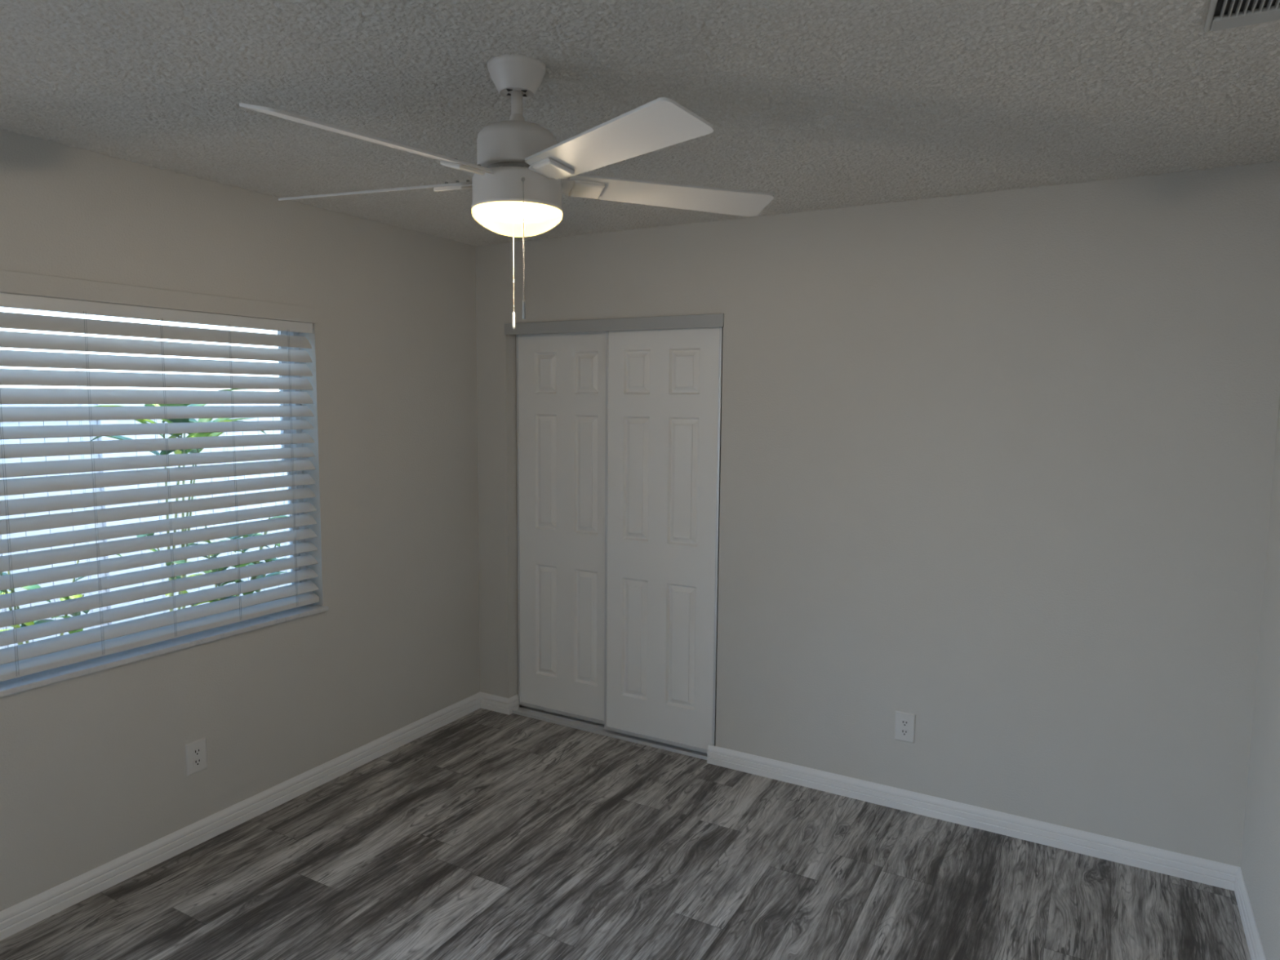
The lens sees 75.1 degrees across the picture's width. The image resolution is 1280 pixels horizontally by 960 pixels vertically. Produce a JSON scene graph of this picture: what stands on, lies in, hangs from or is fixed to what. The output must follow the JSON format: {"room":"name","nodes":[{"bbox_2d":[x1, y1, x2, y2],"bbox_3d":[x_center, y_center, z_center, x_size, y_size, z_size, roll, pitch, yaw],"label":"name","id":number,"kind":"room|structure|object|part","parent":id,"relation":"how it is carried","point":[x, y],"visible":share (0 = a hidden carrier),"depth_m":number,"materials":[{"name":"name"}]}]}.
{"room":"empty bedroom","nodes":[
{"label":"empty bedroom","id":0,"kind":"room"},
{"bbox_2d":[0,128,479,911],"bbox_3d":[-1.990,0.005,2.564,0.200,2.790,4.520,4,6,29],"label":"wall","id":1,"kind":"structure","parent":0,"point":[93,773],"depth_m":3.38,"materials":[{"name":"paint"}]},
{"bbox_2d":[3,306,306,584],"bbox_3d":[-1.917,0.014,2.760,0.065,1.192,1.850,4,6,29],"label":"window","id":2,"kind":"structure","parent":1,"relation":"in","point":[281,332],"depth_m":3.51,"materials":[{"name":"paint"}]},
{"bbox_3d":[-1.926,-0.266,2.749,0.024,0.605,1.777,4,6,29],"label":"sash","id":3,"kind":"part","parent":2,"relation":"part of","materials":[{"name":"paint"}]},
{"bbox_2d":[0,292,319,681],"bbox_3d":[-1.834,0.009,2.713,0.066,1.171,1.837,4,6,29],"label":"window blind","id":4,"kind":"object","parent":2,"relation":"attached to","point":[30,658],"visible":1,"depth_m":2.88,"materials":[{"name":"white plastic"}]},
{"bbox_3d":[-1.938,0.039,2.527,0.063,1.130,0.007,4,6,29],"label":"ladder cord","id":5,"kind":"part","parent":4,"relation":"part of","materials":[{"name":"white fabric"}]},
{"bbox_3d":[-1.815,0.019,2.745,0.063,1.130,0.007,4,6,29],"label":"ladder cord","id":6,"kind":"part","parent":4,"relation":"part of","materials":[{"name":"white fabric"}]},
{"bbox_3d":[-1.834,0.570,2.765,0.049,0.043,1.826,4,6,29],"label":"rail","id":7,"kind":"part","parent":4,"relation":"part of","materials":[{"name":"white plastic"}]},
{"bbox_3d":[-1.693,-0.001,2.960,0.063,1.130,0.007,4,6,29],"label":"ladder cord","id":8,"kind":"part","parent":4,"relation":"part of","materials":[{"name":"white fabric"}]},
{"bbox_3d":[-1.566,-0.022,3.184,0.063,1.130,0.007,4,6,29],"label":"ladder cord","id":9,"kind":"part","parent":4,"relation":"part of","materials":[{"name":"white fabric"}]},
{"bbox_3d":[-1.440,-0.043,3.407,0.063,1.130,0.007,4,6,29],"label":"ladder cord","id":10,"kind":"part","parent":4,"relation":"part of","materials":[{"name":"white fabric"}]},
{"bbox_3d":[-1.903,0.287,2.787,0.024,0.584,1.777,4,6,29],"label":"sash","id":11,"kind":"part","parent":2,"relation":"part of","materials":[{"name":"paint"}]},
{"bbox_3d":[-1.917,0.014,2.760,0.065,1.192,1.850,4,6,29],"label":"frame","id":12,"kind":"part","parent":2,"relation":"part of","materials":[{"name":"paint"}]},
{"bbox_2d":[0,269,318,323],"bbox_3d":[-1.798,-0.604,2.625,0.007,0.065,1.892,4,6,29],"label":"window valance","id":13,"kind":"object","parent":1,"relation":"attached to","point":[11,282],"depth_m":2.83,"materials":[{"name":"paint"}]},
{"bbox_2d":[0,604,328,697],"bbox_3d":[-1.845,0.622,2.776,0.114,0.020,1.890,4,6,29],"label":"window sill","id":14,"kind":"structure","parent":1,"relation":"attached to","point":[11,686],"depth_m":2.93,"materials":[{"name":"stone"}]},
{"bbox_2d":[185,737,207,776],"bbox_3d":[-1.642,1.025,3.087,0.008,0.120,0.079,4,6,29],"label":"wall outlet","id":15,"kind":"object","parent":1,"relation":"attached to","point":[195,751],"visible":1,"depth_m":3.08,"materials":[{"name":"plastic"}]},
{"bbox_2d":[192,746,201,755],"bbox_3d":[-1.640,1.006,3.085,0.004,0.027,0.033,4,6,29],"label":"receptacle","id":16,"kind":"object","parent":15,"relation":"attached to","point":[197,751],"depth_m":3.08,"materials":[{"name":"plastic"}]},
{"bbox_2d":[193,757,201,766],"bbox_3d":[-1.641,1.044,3.088,0.004,0.027,0.033,4,6,29],"label":"receptacle","id":17,"kind":"object","parent":15,"relation":"attached to","point":[197,761],"depth_m":3.09,"materials":[{"name":"plastic"}]},
{"bbox_2d":[0,692,519,940],"bbox_3d":[-1.504,1.311,3.161,0.208,0.083,3.122,4,6,29],"label":"baseboard","id":18,"kind":"structure","parent":1,"relation":"attached to","point":[19,917],"depth_m":3.18,"materials":[{"name":"paint"}]},
{"bbox_2d":[0,707,1251,959],"bbox_3d":[-0.333,1.514,2.130,3.678,0.100,5.150,4,6,29],"label":"floor","id":19,"kind":"structure","parent":0,"point":[486,834],"depth_m":2.89,"materials":[{"name":"plastic"}]},
{"bbox_2d":[0,0,1279,246],"bbox_3d":[-0.286,-1.024,1.925,3.678,0.127,5.250,4,6,29],"label":"ceiling","id":20,"kind":"structure","parent":0,"point":[810,104],"depth_m":2.08,"materials":[{"name":"white paint"}]},
{"bbox_2d":[239,53,773,328],"bbox_3d":[-0.324,-0.669,1.948,1.251,0.600,1.223,4,6,29],"label":"ceiling fan","id":21,"kind":"object","parent":20,"relation":"hanging from","point":[517,184],"visible":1,"depth_m":1.88,"materials":[{"name":"metal"}]},
{"bbox_3d":[-0.515,-0.672,1.660,0.119,0.046,0.530,5,7,36],"label":"blade","id":22,"kind":"part","parent":21,"relation":"part of","materials":[{"name":"laminate"}]},
{"bbox_3d":[-0.654,-0.722,2.086,0.530,0.038,0.119,2,6,18],"label":"blade","id":23,"kind":"part","parent":21,"relation":"part of","materials":[{"name":"laminate"}]},
{"bbox_3d":[-0.317,-0.558,2.089,0.008,0.275,0.011,-1,6,-14],"label":"pull chain","id":24,"kind":"part","parent":21,"relation":"part of","materials":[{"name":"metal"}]},
{"bbox_3d":[-0.319,-0.403,2.107,0.007,0.042,0.007,4,6,29],"label":"pull knob","id":25,"kind":"part","parent":21,"relation":"part of","materials":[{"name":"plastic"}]},
{"bbox_3d":[-0.291,-0.610,1.978,0.213,0.058,0.213,4,6,29],"label":"lamp shade","id":26,"kind":"part","parent":21,"relation":"part of","materials":[{"name":"white glass"}]},
{"bbox_3d":[-0.263,-0.542,1.879,0.008,0.271,0.011,-1,6,-15],"label":"pull chain","id":27,"kind":"part","parent":21,"relation":"part of","materials":[{"name":"metal"}]},
{"bbox_3d":[-0.263,-0.386,1.891,0.007,0.042,0.007,4,6,29],"label":"pull knob","id":28,"kind":"part","parent":21,"relation":"part of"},
{"bbox_3d":[-0.065,-0.666,1.661,0.119,0.049,0.530,-4,7,-36],"label":"blade","id":29,"kind":"part","parent":21,"relation":"part of","materials":[{"name":"laminate"}]},
{"bbox_3d":[0.074,-0.711,2.087,0.530,0.041,0.119,-1,6,-18],"label":"blade","id":30,"kind":"part","parent":21,"relation":"part of","materials":[{"name":"laminate"}]},
{"bbox_2d":[1204,0,1279,32],"bbox_3d":[1.250,-0.911,1.539,0.327,0.010,0.250,4,6,29],"label":"ceiling vent","id":31,"kind":"object","parent":20,"relation":"in","point":[1222,14],"visible":1,"depth_m":1.64,"materials":[{"name":"metal"}]},
{"bbox_2d":[475,160,1279,866],"bbox_3d":[0.691,0.104,3.592,3.478,2.440,0.120,4,6,29],"label":"wall","id":32,"kind":"structure","parent":0,"point":[997,467],"depth_m":3.17,"materials":[{"name":"paint"}]},
{"bbox_2d":[515,331,605,724],"bbox_3d":[-0.375,0.236,4.248,0.601,1.979,0.036,4,6,29],"label":"door","id":33,"kind":"structure","parent":32,"relation":"in","point":[561,377],"depth_m":4.25,"materials":[{"name":"paint"}]},
{"bbox_3d":[-0.631,0.218,4.391,0.013,1.977,0.036,4,6,29],"label":"edge trim","id":34,"kind":"part","parent":33,"relation":"part of","materials":[{"name":"wood"}]},
{"bbox_2d":[511,705,707,759],"bbox_3d":[-0.158,1.256,4.184,1.154,0.016,0.103,4,6,29],"label":"trim","id":35,"kind":"structure","parent":32,"relation":"attached to","point":[553,717],"depth_m":4.21,"materials":[{"name":"metal"}]},
{"bbox_2d":[504,313,724,335],"bbox_3d":[-0.132,-0.733,3.968,1.202,0.058,0.122,4,6,29],"label":"trim","id":36,"kind":"structure","parent":32,"relation":"attached to","point":[714,320],"depth_m":3.88,"materials":[{"name":"paint"}]},
{"bbox_2d":[604,327,723,753],"bbox_3d":[0.100,0.272,3.929,0.602,1.981,0.036,4,6,29],"label":"door","id":37,"kind":"structure","parent":32,"relation":"in","point":[664,387],"depth_m":3.91,"materials":[{"name":"paint"}]},
{"bbox_3d":[-0.157,0.255,4.073,0.013,1.979,0.036,4,6,29],"label":"edge trim","id":38,"kind":"part","parent":37,"relation":"part of","materials":[{"name":"wood"}]},
{"bbox_3d":[0.356,0.287,3.786,0.013,1.979,0.036,4,6,29],"label":"edge trim","id":39,"kind":"part","parent":37,"relation":"part of","materials":[{"name":"wood"}]},
{"bbox_2d":[894,711,915,743],"bbox_3d":[1.076,1.004,3.385,0.079,0.120,0.008,4,6,29],"label":"wall outlet","id":40,"kind":"object","parent":32,"relation":"attached to","point":[904,724],"visible":1,"depth_m":3.38,"materials":[{"name":"plastic"}]},
{"bbox_2d":[900,728,908,735],"bbox_3d":[1.075,1.024,3.385,0.033,0.027,0.004,4,6,29],"label":"receptacle","id":41,"kind":"object","parent":40,"relation":"attached to","point":[904,731],"depth_m":3.38,"materials":[{"name":"plastic"}]},
{"bbox_2d":[900,719,909,726],"bbox_3d":[1.075,0.985,3.381,0.033,0.027,0.004,4,6,29],"label":"receptacle","id":42,"kind":"object","parent":40,"relation":"attached to","point":[904,722],"depth_m":3.38,"materials":[{"name":"plastic"}]},
{"bbox_2d":[1240,396,1279,959],"bbox_3d":[1.044,0.379,0.813,0.120,2.440,4.400,4,6,29],"label":"wall","id":43,"kind":"structure","parent":0,"point":[1260,851],"depth_m":2.58,"materials":[{"name":"paint"}]},
{"bbox_2d":[706,744,1266,959],"bbox_3d":[0.133,1.489,1.489,2.004,0.083,4.300,4,6,29],"label":"baseboard","id":44,"kind":"structure","parent":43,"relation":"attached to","point":[1211,873],"depth_m":3.20,"materials":[{"name":"paint"}]},
{"label":"outside","id":45,"kind":"structure","parent":0,"visible":0},
{"bbox_3d":[-7.543,1.213,7.133,13.800,0.200,26.000,4,6,29],"label":"ground","id":46,"kind":"structure","parent":45,"visible":0},
{"bbox_2d":[0,554,122,644],"bbox_3d":[-2.689,0.908,3.781,0.580,1.146,0.353,-2,6,-21],"label":"leafy shrub","id":47,"kind":"object","parent":46,"relation":"on","point":[35,586],"visible":0.16,"depth_m":3.72,"materials":[{"name":"green plant"}]},
{"bbox_3d":[-2.715,0.905,3.806,0.114,1.146,0.312,5,7,39],"label":"stem","id":48,"kind":"part","parent":47,"relation":"part of","materials":[{"name":"plant"}]},
{"bbox_2d":[0,404,290,648],"bbox_3d":[-3.936,0.291,6.090,0.120,1.900,14.400,4,6,29],"label":"vinyl fence","id":49,"kind":"object","parent":46,"relation":"on","point":[256,419],"visible":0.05,"depth_m":6.13,"materials":[{"name":"white plastic"}]},
{"bbox_3d":[-4.349,0.384,5.364,0.060,1.750,1.680,4,6,29],"label":"panel","id":50,"kind":"part","parent":49,"relation":"part of","materials":[{"name":"plastic"}]},
{"bbox_3d":[-3.907,0.286,6.142,0.120,1.900,0.120,4,6,29],"label":"post","id":51,"kind":"part","parent":49,"relation":"part of","materials":[{"name":"plastic"}]},
{"bbox_3d":[-3.465,0.238,6.925,0.060,1.750,1.680,4,6,29],"label":"panel","id":52,"kind":"part","parent":49,"relation":"part of","materials":[{"name":"plastic"}]},
{"bbox_2d":[91,388,266,611],"bbox_3d":[-2.605,0.423,4.846,1.055,1.905,1.108,4,6,29],"label":"palm tree","id":53,"kind":"object","parent":46,"relation":"on","point":[205,420],"visible":0.2,"depth_m":4.75,"materials":[{"name":"green plant"}]},
{"bbox_3d":[-2.632,0.500,4.764,0.211,1.766,0.440,-1,6,-18],"label":"stem","id":54,"kind":"part","parent":53,"relation":"part of","materials":[{"name":"plant"}]},
{"bbox_2d":[137,515,288,606],"bbox_3d":[-2.357,0.774,4.701,0.900,1.242,0.597,0,6,-2],"label":"leafy shrub","id":55,"kind":"object","parent":46,"relation":"on","point":[180,562],"visible":0.16,"depth_m":4.62,"materials":[{"name":"green plant"}]}
]}

